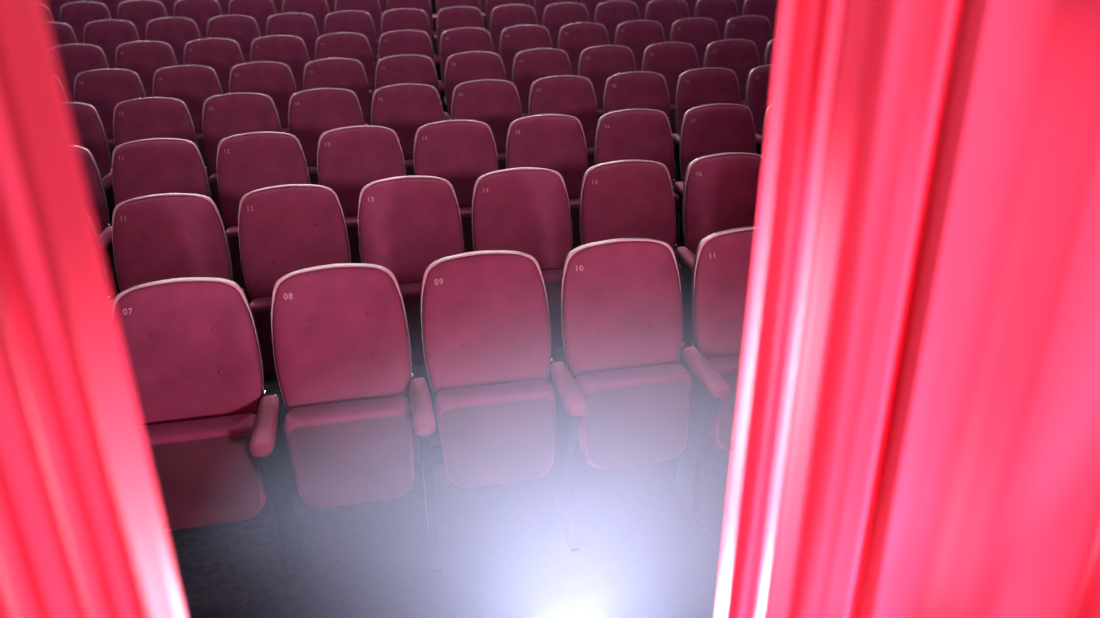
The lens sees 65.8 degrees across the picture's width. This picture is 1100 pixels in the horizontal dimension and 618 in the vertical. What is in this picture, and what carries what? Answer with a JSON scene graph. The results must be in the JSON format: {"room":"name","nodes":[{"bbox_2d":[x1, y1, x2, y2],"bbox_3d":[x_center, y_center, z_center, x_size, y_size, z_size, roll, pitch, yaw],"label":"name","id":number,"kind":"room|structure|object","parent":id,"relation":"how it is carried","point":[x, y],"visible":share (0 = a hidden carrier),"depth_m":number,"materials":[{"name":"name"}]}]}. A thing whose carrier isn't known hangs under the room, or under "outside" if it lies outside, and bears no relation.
{"room":"auditorium","nodes":[
{"label":"auditorium","id":0,"kind":"room"},
{"bbox_2d":[86,0,484,53],"bbox_3d":[-2.675,-5.913,12.559,14.500,6.800,0.200,-6,22,-10],"label":"wall","id":1,"kind":"structure","parent":0,"point":[432,1],"depth_m":13.13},
{"bbox_2d":[112,54,732,617],"bbox_3d":[-1.250,-1.046,7.574,14.500,1.308,12.920,-6,22,-10],"label":"floor","id":2,"kind":"structure","parent":0,"point":[504,549],"depth_m":3.36,"materials":[{"name":"carpet"}]},
{"bbox_2d":[47,22,77,46],"bbox_3d":[-4.519,-2.013,7.785,0.548,1.153,0.532,-6,22,-10],"label":"seat","id":3,"kind":"object","parent":2,"relation":"on","point":[61,33],"visible":0.21,"depth_m":7.76,"materials":[{"name":"fabric"}]},
{"bbox_2d":[42,0,86,22],"bbox_3d":[-5.287,-2.942,9.352,0.548,1.153,0.532,-6,22,-10],"label":"seat","id":4,"kind":"object","parent":2,"relation":"on","point":[54,6],"visible":0.12,"depth_m":9.32,"materials":[{"name":"fabric"}]},
{"bbox_2d":[53,44,109,101],"bbox_3d":[-3.846,-1.582,7.043,0.548,1.153,0.532,-6,22,-10],"label":"seat","id":5,"kind":"object","parent":2,"relation":"on","point":[72,60],"visible":0.34,"depth_m":7.01,"materials":[{"name":"fabric"}]},
{"bbox_2d":[60,2,111,43],"bbox_3d":[-4.623,-2.495,8.603,0.548,1.153,0.532,-6,22,-10],"label":"seat","id":6,"kind":"object","parent":2,"relation":"on","point":[77,15],"visible":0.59,"depth_m":8.56,"materials":[{"name":"fabric"}]},
{"bbox_2d":[66,102,115,225],"bbox_3d":[-3.010,-0.697,5.380,0.548,1.153,0.532,-6,22,-10],"label":"seat","id":7,"kind":"object","parent":2,"relation":"on","point":[88,129],"visible":0.3,"depth_m":5.38,"materials":[{"name":"fabric"}]},
{"bbox_2d":[76,146,120,298],"bbox_3d":[-2.592,-0.268,4.549,0.548,1.153,0.532,-6,22,-10],"label":"seat","id":8,"kind":"object","parent":2,"relation":"on","point":[93,180],"visible":0.15,"depth_m":4.56,"materials":[{"name":"fabric"}]},
{"bbox_2d":[74,69,145,169],"bbox_3d":[-3.162,-1.152,6.246,0.548,1.153,0.532,-6,22,-10],"label":"seat","id":9,"kind":"object","parent":2,"relation":"on","point":[102,89],"visible":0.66,"depth_m":6.21,"materials":[{"name":"fabric"}]},
{"bbox_2d":[92,0,130,19],"bbox_3d":[-4.759,-2.996,9.450,0.548,1.153,0.532,-6,22,-10],"label":"seat","id":10,"kind":"object","parent":2,"relation":"on","point":[112,5],"visible":0.18,"depth_m":9.43,"materials":[{"name":"fabric"}]},
{"bbox_2d":[84,19,139,68],"bbox_3d":[-3.990,-2.068,7.882,0.548,1.153,0.532,-6,22,-10],"label":"seat","id":11,"kind":"object","parent":2,"relation":"on","point":[107,35],"visible":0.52,"depth_m":7.85,"materials":[{"name":"fabric"}]},
{"bbox_2d":[117,0,167,40],"bbox_3d":[-4.095,-2.550,8.700,0.548,1.153,0.532,-6,22,-10],"label":"seat","id":12,"kind":"object","parent":2,"relation":"on","point":[138,12],"visible":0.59,"depth_m":8.66,"materials":[{"name":"fabric"}]},
{"bbox_2d":[115,41,177,97],"bbox_3d":[-3.318,-1.637,7.141,0.548,1.153,0.532,-6,22,-10],"label":"seat","id":13,"kind":"object","parent":2,"relation":"on","point":[144,58],"visible":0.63,"depth_m":7.11,"materials":[{"name":"fabric"}]},
{"bbox_2d":[113,97,209,184],"bbox_3d":[-2.482,-0.752,5.478,0.548,1.153,0.532,-6,22,-10],"label":"seat","id":14,"kind":"object","parent":2,"relation":"on","point":[150,117],"visible":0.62,"depth_m":5.44,"materials":[{"name":"fabric"}]},
{"bbox_2d":[112,138,211,205],"bbox_3d":[-2.064,-0.323,4.646,0.548,1.153,0.532,-6,22,-10],"label":"seat","id":15,"kind":"object","parent":2,"relation":"on","point":[145,167],"visible":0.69,"depth_m":4.61,"materials":[{"name":"fabric"}]},
{"bbox_2d":[155,0,178,16],"bbox_3d":[-4.231,-3.051,9.547,0.548,1.153,0.532,-6,22,-10],"label":"seat","id":16,"kind":"object","parent":2,"relation":"on","point":[168,5],"visible":0.16,"depth_m":9.53,"materials":[{"name":"fabric"}]},
{"bbox_2d":[146,17,200,65],"bbox_3d":[-3.462,-2.123,7.980,0.548,1.153,0.532,-6,22,-10],"label":"seat","id":17,"kind":"object","parent":2,"relation":"on","point":[176,32],"visible":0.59,"depth_m":7.94,"materials":[{"name":"fabric"}]},
{"bbox_2d":[112,193,256,414],"bbox_3d":[-1.657,0.085,3.860,0.548,1.153,0.532,-6,22,-10],"label":"seat","id":18,"kind":"object","parent":2,"relation":"on","point":[156,237],"visible":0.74,"depth_m":3.83,"materials":[{"name":"fabric"}]},
{"bbox_2d":[153,65,222,183],"bbox_3d":[-2.633,-1.207,6.343,0.548,1.153,0.532,-6,22,-10],"label":"seat","id":19,"kind":"object","parent":2,"relation":"on","point":[192,85],"visible":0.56,"depth_m":6.31,"materials":[{"name":"fabric"}]},
{"bbox_2d":[174,0,222,38],"bbox_3d":[-3.567,-2.605,8.798,0.548,1.153,0.532,-6,22,-10],"label":"seat","id":20,"kind":"object","parent":2,"relation":"on","point":[201,12],"visible":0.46,"depth_m":8.76,"materials":[{"name":"fabric"}]},
{"bbox_2d":[113,277,302,596],"bbox_3d":[-1.236,0.497,3.040,0.548,1.153,0.532,-6,22,-10],"label":"seat","id":21,"kind":"object","parent":2,"relation":"on","point":[191,345],"visible":0.87,"depth_m":3.02,"materials":[{"name":"fabric"}]},
{"bbox_2d":[142,413,267,529],"bbox_3d":[-1.259,0.591,3.069,0.452,0.384,0.126,-6,22,-10],"label":"seat cushion","id":22,"kind":"object","parent":21,"relation":"on","point":[205,471],"depth_m":3.01,"materials":[{"name":"red fabric"}]},
{"bbox_2d":[184,38,243,93],"bbox_3d":[-2.790,-1.692,7.238,0.548,1.153,0.532,-6,22,-10],"label":"seat","id":23,"kind":"object","parent":2,"relation":"on","point":[221,55],"visible":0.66,"depth_m":7.21,"materials":[{"name":"fabric"}]},
{"bbox_2d":[216,0,230,15],"bbox_3d":[-3.702,-3.106,9.644,0.548,1.153,0.532,-6,22,-10],"label":"seat","id":24,"kind":"object","parent":2,"relation":"on","point":[224,4],"visible":0.1,"depth_m":9.64,"materials":[{"name":"fabric"}]},
{"bbox_2d":[207,15,260,62],"bbox_3d":[-2.934,-2.178,8.077,0.548,1.153,0.532,-6,22,-10],"label":"seat","id":25,"kind":"object","parent":2,"relation":"on","point":[242,29],"visible":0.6,"depth_m":8.04,"materials":[{"name":"fabric"}]},
{"bbox_2d":[202,93,281,230],"bbox_3d":[-1.954,-0.807,5.575,0.548,1.153,0.532,-6,22,-10],"label":"seat","id":26,"kind":"object","parent":2,"relation":"on","point":[224,116],"visible":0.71,"depth_m":5.53,"materials":[{"name":"fabric"}]},
{"bbox_2d":[209,173,226,230],"bbox_3d":[-1.977,-0.713,5.604,0.452,0.384,0.126,-6,22,-10],"label":"seat cushion","id":27,"kind":"object","parent":26,"relation":"on","point":[213,181],"depth_m":5.48,"materials":[{"name":"red fabric"}]},
{"bbox_2d":[229,0,276,36],"bbox_3d":[-3.038,-2.659,8.895,0.548,1.153,0.532,-6,22,-10],"label":"seat","id":28,"kind":"object","parent":2,"relation":"on","point":[260,10],"visible":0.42,"depth_m":8.86,"materials":[{"name":"fabric"}]},
{"bbox_2d":[216,132,309,294],"bbox_3d":[-1.536,-0.378,4.744,0.548,1.153,0.532,-6,22,-10],"label":"seat","id":29,"kind":"object","parent":2,"relation":"on","point":[246,163],"visible":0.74,"depth_m":4.71,"materials":[{"name":"fabric"}]},
{"bbox_2d":[226,226,248,294],"bbox_3d":[-1.559,-0.284,4.773,0.452,0.384,0.126,-6,22,-10],"label":"seat cushion","id":30,"kind":"object","parent":29,"relation":"on","point":[232,231],"depth_m":4.67,"materials":[{"name":"red fabric"}]},
{"bbox_2d":[229,61,296,133],"bbox_3d":[-2.105,-1.262,6.441,0.548,1.153,0.532,-6,22,-10],"label":"seat","id":31,"kind":"object","parent":2,"relation":"on","point":[275,80],"visible":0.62,"depth_m":6.41,"materials":[{"name":"fabric"}]},
{"bbox_2d":[272,0,282,13],"bbox_3d":[-3.174,-3.161,9.742,0.548,1.153,0.532,-6,22,-10],"label":"seat","id":32,"kind":"object","parent":2,"relation":"on","point":[278,4],"visible":0.07,"depth_m":9.75,"materials":[{"name":"fabric"}]},
{"bbox_2d":[250,35,308,91],"bbox_3d":[-2.261,-1.747,7.335,0.548,1.153,0.532,-6,22,-10],"label":"seat","id":33,"kind":"object","parent":2,"relation":"on","point":[291,51],"visible":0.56,"depth_m":7.30,"materials":[{"name":"fabric"}]},
{"bbox_2d":[266,13,318,61],"bbox_3d":[-2.405,-2.233,8.175,0.548,1.153,0.532,-6,22,-10],"label":"seat","id":34,"kind":"object","parent":2,"relation":"on","point":[303,26],"visible":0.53,"depth_m":8.14,"materials":[{"name":"fabric"}]},
{"bbox_2d":[238,184,350,378],"bbox_3d":[-1.128,0.030,3.957,0.548,1.153,0.532,-6,22,-10],"label":"seat","id":35,"kind":"object","parent":2,"relation":"on","point":[283,230],"visible":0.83,"depth_m":3.93,"materials":[{"name":"fabric"}]},
{"bbox_2d":[250,297,277,378],"bbox_3d":[-1.151,0.123,3.986,0.452,0.384,0.126,-6,22,-10],"label":"seat cushion","id":36,"kind":"object","parent":35,"relation":"on","point":[260,306],"depth_m":3.88,"materials":[{"name":"red fabric"}]},
{"bbox_2d":[282,0,329,36],"bbox_3d":[-2.510,-2.714,8.993,0.548,1.153,0.532,-6,22,-10],"label":"seat","id":37,"kind":"object","parent":2,"relation":"on","point":[319,9],"visible":0.36,"depth_m":8.96,"materials":[{"name":"fabric"}]},
{"bbox_2d":[288,88,363,184],"bbox_3d":[-1.425,-0.862,5.673,0.548,1.153,0.532,-6,22,-10],"label":"seat","id":38,"kind":"object","parent":2,"relation":"on","point":[312,113],"visible":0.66,"depth_m":5.64,"materials":[{"name":"fabric"}]},
{"bbox_2d":[303,58,371,125],"bbox_3d":[-1.577,-1.316,6.538,0.548,1.153,0.532,-6,22,-10],"label":"seat","id":39,"kind":"object","parent":2,"relation":"on","point":[340,73],"visible":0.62,"depth_m":6.50,"materials":[{"name":"fabric"}]},
{"bbox_2d":[315,33,375,106],"bbox_3d":[-1.733,-1.802,7.433,0.548,1.153,0.532,-6,22,-10],"label":"seat","id":40,"kind":"object","parent":2,"relation":"on","point":[355,46],"visible":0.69,"depth_m":7.40,"materials":[{"name":"fabric"}]},
{"bbox_2d":[324,11,378,75],"bbox_3d":[-1.877,-2.288,8.272,0.548,1.153,0.532,-6,22,-10],"label":"seat","id":41,"kind":"object","parent":2,"relation":"on","point":[360,22],"visible":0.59,"depth_m":8.23,"materials":[{"name":"fabric"}]},
{"bbox_2d":[271,263,441,572],"bbox_3d":[-0.707,0.442,3.137,0.548,1.153,0.532,-6,22,-10],"label":"seat","id":42,"kind":"object","parent":2,"relation":"on","point":[341,340],"visible":1,"depth_m":3.11,"materials":[{"name":"fabric"}]},
{"bbox_2d":[284,395,413,508],"bbox_3d":[-0.730,0.536,3.166,0.452,0.384,0.126,-6,22,-10],"label":"seat cushion","id":43,"kind":"object","parent":42,"relation":"on","point":[358,451],"depth_m":3.10,"materials":[{"name":"red fabric"}]},
{"bbox_2d":[335,0,381,49],"bbox_3d":[-1.982,-2.769,9.090,0.548,1.153,0.532,-6,22,-10],"label":"seat","id":44,"kind":"object","parent":2,"relation":"on","point":[372,7],"visible":0.32,"depth_m":9.07,"materials":[{"name":"fabric"}]},
{"bbox_2d":[317,126,405,262],"bbox_3d":[-1.007,-0.432,4.841,0.548,1.153,0.532,-6,22,-10],"label":"seat","id":45,"kind":"object","parent":2,"relation":"on","point":[351,158],"visible":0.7,"depth_m":4.81,"materials":[{"name":"fabric"}]},
{"bbox_2d":[344,216,357,225],"bbox_3d":[-1.030,-0.339,4.870,0.452,0.384,0.126,-6,22,-10],"label":"seat cushion","id":46,"kind":"object","parent":45,"relation":"on","point":[350,220],"depth_m":4.75,"materials":[{"name":"red fabric"}]},
{"bbox_2d":[371,84,443,175],"bbox_3d":[-0.897,-0.916,5.770,0.548,1.153,0.532,-6,22,-10],"label":"seat","id":47,"kind":"object","parent":2,"relation":"on","point":[403,109],"visible":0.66,"depth_m":5.74,"materials":[{"name":"fabric"}]},
{"bbox_2d":[358,176,463,364],"bbox_3d":[-0.600,-0.025,4.054,0.548,1.153,0.532,-6,22,-10],"label":"seat","id":48,"kind":"object","parent":2,"relation":"on","point":[406,224],"visible":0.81,"depth_m":4.03,"materials":[{"name":"fabric"}]},
{"bbox_2d":[399,282,423,364],"bbox_3d":[-0.623,0.068,4.083,0.452,0.384,0.126,-6,22,-10],"label":"seat cushion","id":49,"kind":"object","parent":48,"relation":"on","point":[410,291],"depth_m":4.00,"materials":[{"name":"red fabric"}]},
{"bbox_2d":[381,8,440,80],"bbox_3d":[-1.349,-2.343,8.369,0.548,1.153,0.532,-6,22,-10],"label":"seat","id":50,"kind":"object","parent":2,"relation":"on","point":[405,18],"visible":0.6,"depth_m":8.32,"materials":[{"name":"fabric"}]},
{"bbox_2d":[378,30,444,111],"bbox_3d":[-1.205,-1.857,7.530,0.548,1.153,0.532,-6,22,-10],"label":"seat","id":51,"kind":"object","parent":2,"relation":"on","point":[400,42],"visible":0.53,"depth_m":7.48,"materials":[{"name":"fabric"}]},
{"bbox_2d":[375,55,450,120],"bbox_3d":[-1.048,-1.371,6.635,0.548,1.153,0.532,-6,22,-10],"label":"seat","id":52,"kind":"object","parent":2,"relation":"on","point":[398,69],"visible":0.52,"depth_m":6.59,"materials":[{"name":"fabric"}]},
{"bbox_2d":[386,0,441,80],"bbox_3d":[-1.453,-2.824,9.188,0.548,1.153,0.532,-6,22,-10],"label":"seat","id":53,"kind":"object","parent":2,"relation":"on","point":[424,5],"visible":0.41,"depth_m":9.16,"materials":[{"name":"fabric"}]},
{"bbox_2d":[414,120,498,252],"bbox_3d":[-0.479,-0.487,4.939,0.548,1.153,0.532,-6,22,-10],"label":"seat","id":54,"kind":"object","parent":2,"relation":"on","point":[459,152],"visible":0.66,"depth_m":4.91,"materials":[{"name":"fabric"}]},
{"bbox_2d":[459,207,471,215],"bbox_3d":[-0.502,-0.394,4.967,0.452,0.384,0.126,-6,22,-10],"label":"seat cushion","id":55,"kind":"object","parent":54,"relation":"on","point":[464,211],"depth_m":4.86,"materials":[{"name":"red fabric"}]},
{"bbox_2d":[436,6,484,56],"bbox_3d":[-0.821,-2.398,8.467,0.548,1.153,0.532,-6,22,-10],"label":"seat","id":56,"kind":"object","parent":2,"relation":"on","point":[449,18],"visible":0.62,"depth_m":8.42,"materials":[{"name":"fabric"}]},
{"bbox_2d":[437,0,489,32],"bbox_3d":[-0.925,-2.879,9.285,0.548,1.153,0.532,-6,22,-10],"label":"seat","id":57,"kind":"object","parent":2,"relation":"on","point":[441,4],"visible":0.23,"depth_m":9.24,"materials":[{"name":"fabric"}]},
{"bbox_2d":[440,27,493,84],"bbox_3d":[-0.677,-1.912,7.628,0.548,1.153,0.532,-6,22,-10],"label":"seat","id":58,"kind":"object","parent":2,"relation":"on","point":[465,39],"visible":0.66,"depth_m":7.58,"materials":[{"name":"fabric"}]},
{"bbox_2d":[445,51,522,117],"bbox_3d":[-0.520,-1.426,6.733,0.548,1.153,0.532,-6,22,-10],"label":"seat","id":59,"kind":"object","parent":2,"relation":"on","point":[474,65],"visible":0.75,"depth_m":6.69,"materials":[{"name":"fabric"}]},
{"bbox_2d":[480,0,487,30],"bbox_3d":[-0.532,-3.436,10.229,0.548,1.153,0.532,-6,22,-10],"label":"seat","id":60,"kind":"object","parent":2,"relation":"on","point":[482,2],"visible":0.09,"depth_m":10.20,"materials":[{"name":"fabric"}]},
{"bbox_2d":[451,79,521,169],"bbox_3d":[-0.369,-0.971,5.868,0.548,1.153,0.532,-6,22,-10],"label":"seat","id":61,"kind":"object","parent":2,"relation":"on","point":[495,103],"visible":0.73,"depth_m":5.83,"materials":[{"name":"fabric"}]},
{"bbox_2d":[421,250,587,551],"bbox_3d":[-0.179,0.387,3.235,0.548,1.153,0.532,-6,22,-10],"label":"seat","id":62,"kind":"object","parent":2,"relation":"on","point":[486,331],"visible":1,"depth_m":3.21,"materials":[{"name":"fabric"}]},
{"bbox_2d":[435,379,555,487],"bbox_3d":[-0.202,0.481,3.263,0.452,0.384,0.126,-6,22,-10],"label":"seat cushion","id":63,"kind":"object","parent":62,"relation":"on","point":[501,433],"depth_m":3.19,"materials":[{"name":"red fabric"}]},
{"bbox_2d":[486,0,528,31],"bbox_3d":[-0.397,-2.934,9.383,0.548,1.153,0.532,-6,22,-10],"label":"seat","id":64,"kind":"object","parent":2,"relation":"on","point":[490,4],"visible":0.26,"depth_m":9.34,"materials":[{"name":"fabric"}]},
{"bbox_2d":[490,4,537,54],"bbox_3d":[-0.292,-2.453,8.564,0.548,1.153,0.532,-6,22,-10],"label":"seat","id":65,"kind":"object","parent":2,"relation":"on","point":[505,16],"visible":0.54,"depth_m":8.52,"materials":[{"name":"fabric"}]},
{"bbox_2d":[471,167,576,379],"bbox_3d":[-0.072,-0.080,4.152,0.548,1.153,0.532,-6,22,-10],"label":"seat","id":66,"kind":"object","parent":2,"relation":"on","point":[526,210],"visible":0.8,"depth_m":4.13,"materials":[{"name":"fabric"}]},
{"bbox_2d":[541,269,562,348],"bbox_3d":[-0.095,0.013,4.181,0.452,0.384,0.126,-6,22,-10],"label":"seat cushion","id":67,"kind":"object","parent":66,"relation":"on","point":[551,277],"depth_m":4.13,"materials":[{"name":"red fabric"}]},
{"bbox_2d":[499,25,551,81],"bbox_3d":[-0.148,-1.967,7.725,0.548,1.153,0.532,-6,22,-10],"label":"seat","id":68,"kind":"object","parent":2,"relation":"on","point":[514,40],"visible":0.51,"depth_m":7.68,"materials":[{"name":"fabric"}]},
{"bbox_2d":[512,48,571,116],"bbox_3d":[0.008,-1.481,6.830,0.548,1.153,0.532,-6,22,-10],"label":"seat","id":69,"kind":"object","parent":2,"relation":"on","point":[529,66],"visible":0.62,"depth_m":6.79,"materials":[{"name":"fabric"}]},
{"bbox_2d":[506,114,587,249],"bbox_3d":[0.049,-0.542,5.036,0.548,1.153,0.532,-6,22,-10],"label":"seat","id":70,"kind":"object","parent":2,"relation":"on","point":[556,142],"visible":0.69,"depth_m":5.01,"materials":[{"name":"fabric"}]},
{"bbox_2d":[534,0,576,25],"bbox_3d":[0.132,-2.989,9.480,0.548,1.153,0.532,-6,22,-10],"label":"seat","id":71,"kind":"object","parent":2,"relation":"on","point":[539,5],"visible":0.16,"depth_m":9.43,"materials":[{"name":"fabric"}]},
{"bbox_2d":[528,75,597,168],"bbox_3d":[0.159,-1.026,5.965,0.548,1.153,0.532,-6,22,-10],"label":"seat","id":72,"kind":"object","parent":2,"relation":"on","point":[570,95],"visible":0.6,"depth_m":5.93,"materials":[{"name":"fabric"}]},
{"bbox_2d":[543,2,589,48],"bbox_3d":[0.236,-2.507,8.662,0.548,1.153,0.532,-6,22,-10],"label":"seat","id":73,"kind":"object","parent":2,"relation":"on","point":[556,16],"visible":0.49,"depth_m":8.62,"materials":[{"name":"fabric"}]},
{"bbox_2d":[558,22,608,75],"bbox_3d":[0.380,-2.022,7.823,0.548,1.153,0.532,-6,22,-10],"label":"seat","id":74,"kind":"object","parent":2,"relation":"on","point":[574,38],"visible":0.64,"depth_m":7.78,"materials":[{"name":"fabric"}]},
{"bbox_2d":[581,0,622,22],"bbox_3d":[0.660,-3.044,9.577,0.548,1.153,0.532,-6,22,-10],"label":"seat","id":75,"kind":"object","parent":2,"relation":"on","point":[591,5],"visible":0.13,"depth_m":9.54,"materials":[{"name":"fabric"}]},
{"bbox_2d":[578,45,635,119],"bbox_3d":[0.536,-1.536,6.928,0.548,1.153,0.532,-6,22,-10],"label":"seat","id":76,"kind":"object","parent":2,"relation":"on","point":[597,64],"visible":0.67,"depth_m":6.89,"materials":[{"name":"fabric"}]},
{"bbox_2d":[594,0,639,44],"bbox_3d":[0.764,-2.562,8.759,0.548,1.153,0.532,-6,22,-10],"label":"seat","id":77,"kind":"object","parent":2,"relation":"on","point":[610,14],"visible":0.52,"depth_m":8.72,"materials":[{"name":"fabric"}]},
{"bbox_2d":[579,160,694,348],"bbox_3d":[0.457,-0.135,4.249,0.548,1.153,0.532,-6,22,-10],"label":"seat","id":78,"kind":"object","parent":2,"relation":"on","point":[621,198],"visible":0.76,"depth_m":4.22,"materials":[{"name":"fabric"}]},
{"bbox_2d":[676,261,682,284],"bbox_3d":[0.433,-0.041,4.278,0.452,0.384,0.126,-6,22,-10],"label":"seat cushion","id":79,"kind":"object","parent":78,"relation":"on","point":[680,263],"depth_m":4.21,"materials":[{"name":"red fabric"}]},
{"bbox_2d":[594,109,684,250],"bbox_3d":[0.578,-0.597,5.134,0.548,1.153,0.532,-6,22,-10],"label":"seat","id":80,"kind":"object","parent":2,"relation":"on","point":[627,134],"visible":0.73,"depth_m":5.10,"materials":[{"name":"fabric"}]},
{"bbox_2d":[673,192,679,243],"bbox_3d":[0.554,-0.504,5.162,0.452,0.384,0.126,-6,22,-10],"label":"seat cushion","id":81,"kind":"object","parent":80,"relation":"on","point":[676,195],"depth_m":5.14,"materials":[{"name":"red fabric"}]},
{"bbox_2d":[614,20,664,70],"bbox_3d":[0.908,-2.076,7.920,0.548,1.153,0.532,-6,22,-10],"label":"seat","id":82,"kind":"object","parent":2,"relation":"on","point":[637,35],"visible":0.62,"depth_m":7.88,"materials":[{"name":"fabric"}]},
{"bbox_2d":[627,0,653,19],"bbox_3d":[1.188,-3.099,9.675,0.548,1.153,0.532,-6,22,-10],"label":"seat","id":83,"kind":"object","parent":2,"relation":"on","point":[641,4],"visible":0.1,"depth_m":9.64,"materials":[{"name":"fabric"}]},
{"bbox_2d":[603,71,681,185],"bbox_3d":[0.688,-1.081,6.062,0.548,1.153,0.532,-6,22,-10],"label":"seat","id":84,"kind":"object","parent":2,"relation":"on","point":[637,89],"visible":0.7,"depth_m":6.03,"materials":[{"name":"fabric"}]},
{"bbox_2d":[560,238,730,530],"bbox_3d":[0.349,0.332,3.332,0.548,1.153,0.532,-6,22,-10],"label":"seat","id":85,"kind":"object","parent":2,"relation":"on","point":[649,399],"visible":1,"depth_m":3.31,"materials":[{"name":"fabric"}]},
{"bbox_2d":[575,363,691,468],"bbox_3d":[0.326,0.426,3.361,0.452,0.384,0.126,-6,22,-10],"label":"seat cushion","id":86,"kind":"object","parent":85,"relation":"on","point":[636,415],"depth_m":3.29,"materials":[{"name":"red fabric"}]},
{"bbox_2d":[645,0,689,42],"bbox_3d":[1.293,-2.617,8.857,0.548,1.153,0.532,-6,22,-10],"label":"seat","id":87,"kind":"object","parent":2,"relation":"on","point":[665,12],"visible":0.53,"depth_m":8.82,"materials":[{"name":"fabric"}]},
{"bbox_2d":[642,42,698,133],"bbox_3d":[1.065,-1.591,7.025,0.548,1.153,0.532,-6,22,-10],"label":"seat","id":88,"kind":"object","parent":2,"relation":"on","point":[668,59],"visible":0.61,"depth_m":6.99,"materials":[{"name":"fabric"}]},
{"bbox_2d":[684,0,698,17],"bbox_3d":[1.716,-3.154,9.772,0.548,1.153,0.532,-6,22,-10],"label":"seat","id":89,"kind":"object","parent":2,"relation":"on","point":[691,4],"visible":0.13,"depth_m":9.76,"materials":[{"name":"fabric"}]},
{"bbox_2d":[670,18,718,67],"bbox_3d":[1.437,-2.131,8.018,0.548,1.153,0.532,-6,22,-10],"label":"seat","id":90,"kind":"object","parent":2,"relation":"on","point":[697,32],"visible":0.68,"depth_m":7.98,"materials":[{"name":"fabric"}]},
{"bbox_2d":[694,0,737,40],"bbox_3d":[1.821,-2.672,8.954,0.548,1.153,0.532,-6,22,-10],"label":"seat","id":91,"kind":"object","parent":2,"relation":"on","point":[720,11],"visible":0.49,"depth_m":8.92,"materials":[{"name":"fabric"}]},
{"bbox_2d":[679,104,756,182],"bbox_3d":[1.106,-0.652,5.231,0.548,1.153,0.532,-6,22,-10],"label":"seat","id":92,"kind":"object","parent":2,"relation":"on","point":[709,129],"visible":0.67,"depth_m":5.19,"materials":[{"name":"fabric"}]},
{"bbox_2d":[675,68,761,154],"bbox_3d":[1.216,-1.136,6.160,0.548,1.153,0.532,-6,22,-10],"label":"seat","id":93,"kind":"object","parent":2,"relation":"on","point":[701,86],"visible":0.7,"depth_m":6.12,"materials":[{"name":"fabric"}]},
{"bbox_2d":[682,152,763,254],"bbox_3d":[0.985,-0.190,4.347,0.548,1.153,0.532,-6,22,-10],"label":"seat","id":94,"kind":"object","parent":2,"relation":"on","point":[721,191],"visible":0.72,"depth_m":4.31,"materials":[{"name":"fabric"}]},
{"bbox_2d":[691,226,756,450],"bbox_3d":[0.878,0.278,3.430,0.548,1.153,0.532,-6,22,-10],"label":"seat","id":95,"kind":"object","parent":2,"relation":"on","point":[723,260],"visible":0.38,"depth_m":3.38,"materials":[{"name":"fabric"}]},
{"bbox_2d":[708,355,742,450],"bbox_3d":[0.855,0.371,3.458,0.452,0.384,0.126,-6,22,-10],"label":"seat cushion","id":96,"kind":"object","parent":95,"relation":"on","point":[722,433],"depth_m":3.37,"materials":[{"name":"red fabric"}]},
{"bbox_2d":[703,39,758,105],"bbox_3d":[1.593,-1.646,7.122,0.548,1.153,0.532,-6,22,-10],"label":"seat","id":97,"kind":"object","parent":2,"relation":"on","point":[740,56],"visible":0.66,"depth_m":7.08,"materials":[{"name":"fabric"}]},
{"bbox_2d":[735,0,744,16],"bbox_3d":[2.245,-3.209,9.870,0.548,1.153,0.532,-6,22,-10],"label":"seat","id":98,"kind":"object","parent":2,"relation":"on","point":[739,3],"visible":0.08,"depth_m":9.86,"materials":[{"name":"fabric"}]},
{"bbox_2d":[724,15,772,65],"bbox_3d":[1.965,-2.186,8.115,0.548,1.153,0.532,-6,22,-10],"label":"seat","id":99,"kind":"object","parent":2,"relation":"on","point":[756,29],"visible":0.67,"depth_m":8.08,"materials":[{"name":"fabric"}]},
{"bbox_2d":[745,64,773,135],"bbox_3d":[1.744,-1.191,6.257,0.548,1.153,0.532,-6,22,-10],"label":"seat","id":100,"kind":"object","parent":2,"relation":"on","point":[759,82],"visible":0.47,"depth_m":6.20,"materials":[{"name":"fabric"}]},
{"bbox_2d":[742,0,780,38],"bbox_3d":[2.349,-2.727,9.051,0.548,1.153,0.532,-6,22,-10],"label":"seat","id":101,"kind":"object","parent":2,"relation":"on","point":[770,9],"visible":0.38,"depth_m":9.01,"materials":[{"name":"fabric"}]},
{"bbox_2d":[761,107,768,155],"bbox_3d":[1.634,-0.707,5.329,0.548,1.153,0.532,-6,22,-10],"label":"seat","id":102,"kind":"object","parent":2,"relation":"on","point":[765,123],"visible":0.05,"depth_m":5.28,"materials":[{"name":"fabric"}]},
{"bbox_2d":[764,39,775,64],"bbox_3d":[2.121,-1.701,7.220,0.548,1.153,0.532,-6,22,-10],"label":"seat","id":103,"kind":"object","parent":2,"relation":"on","point":[769,56],"visible":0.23,"depth_m":7.15,"materials":[{"name":"fabric"}]},
{"bbox_2d":[715,0,1099,617],"bbox_3d":[1.666,-0.790,1.159,2.909,2.845,0.120,-6,22,-10],"label":"stage curtain","id":104,"kind":"object","parent":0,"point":[917,429],"visible":1,"depth_m":1.20,"materials":[{"name":"red fabric"}]},
{"bbox_3d":[0.579,1.606,-0.849,14.500,0.070,5.080,-6,22,-10],"label":"floor","id":105,"kind":"structure","parent":0,"visible":0},
{"bbox_2d":[0,0,185,617],"bbox_3d":[-1.508,-0.368,0.338,2.261,2.845,0.073,-6,22,-10],"label":"stage curtain","id":106,"kind":"object","parent":105,"relation":"on","point":[83,534],"visible":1,"depth_m":0.75,"materials":[{"name":"red fabric"}]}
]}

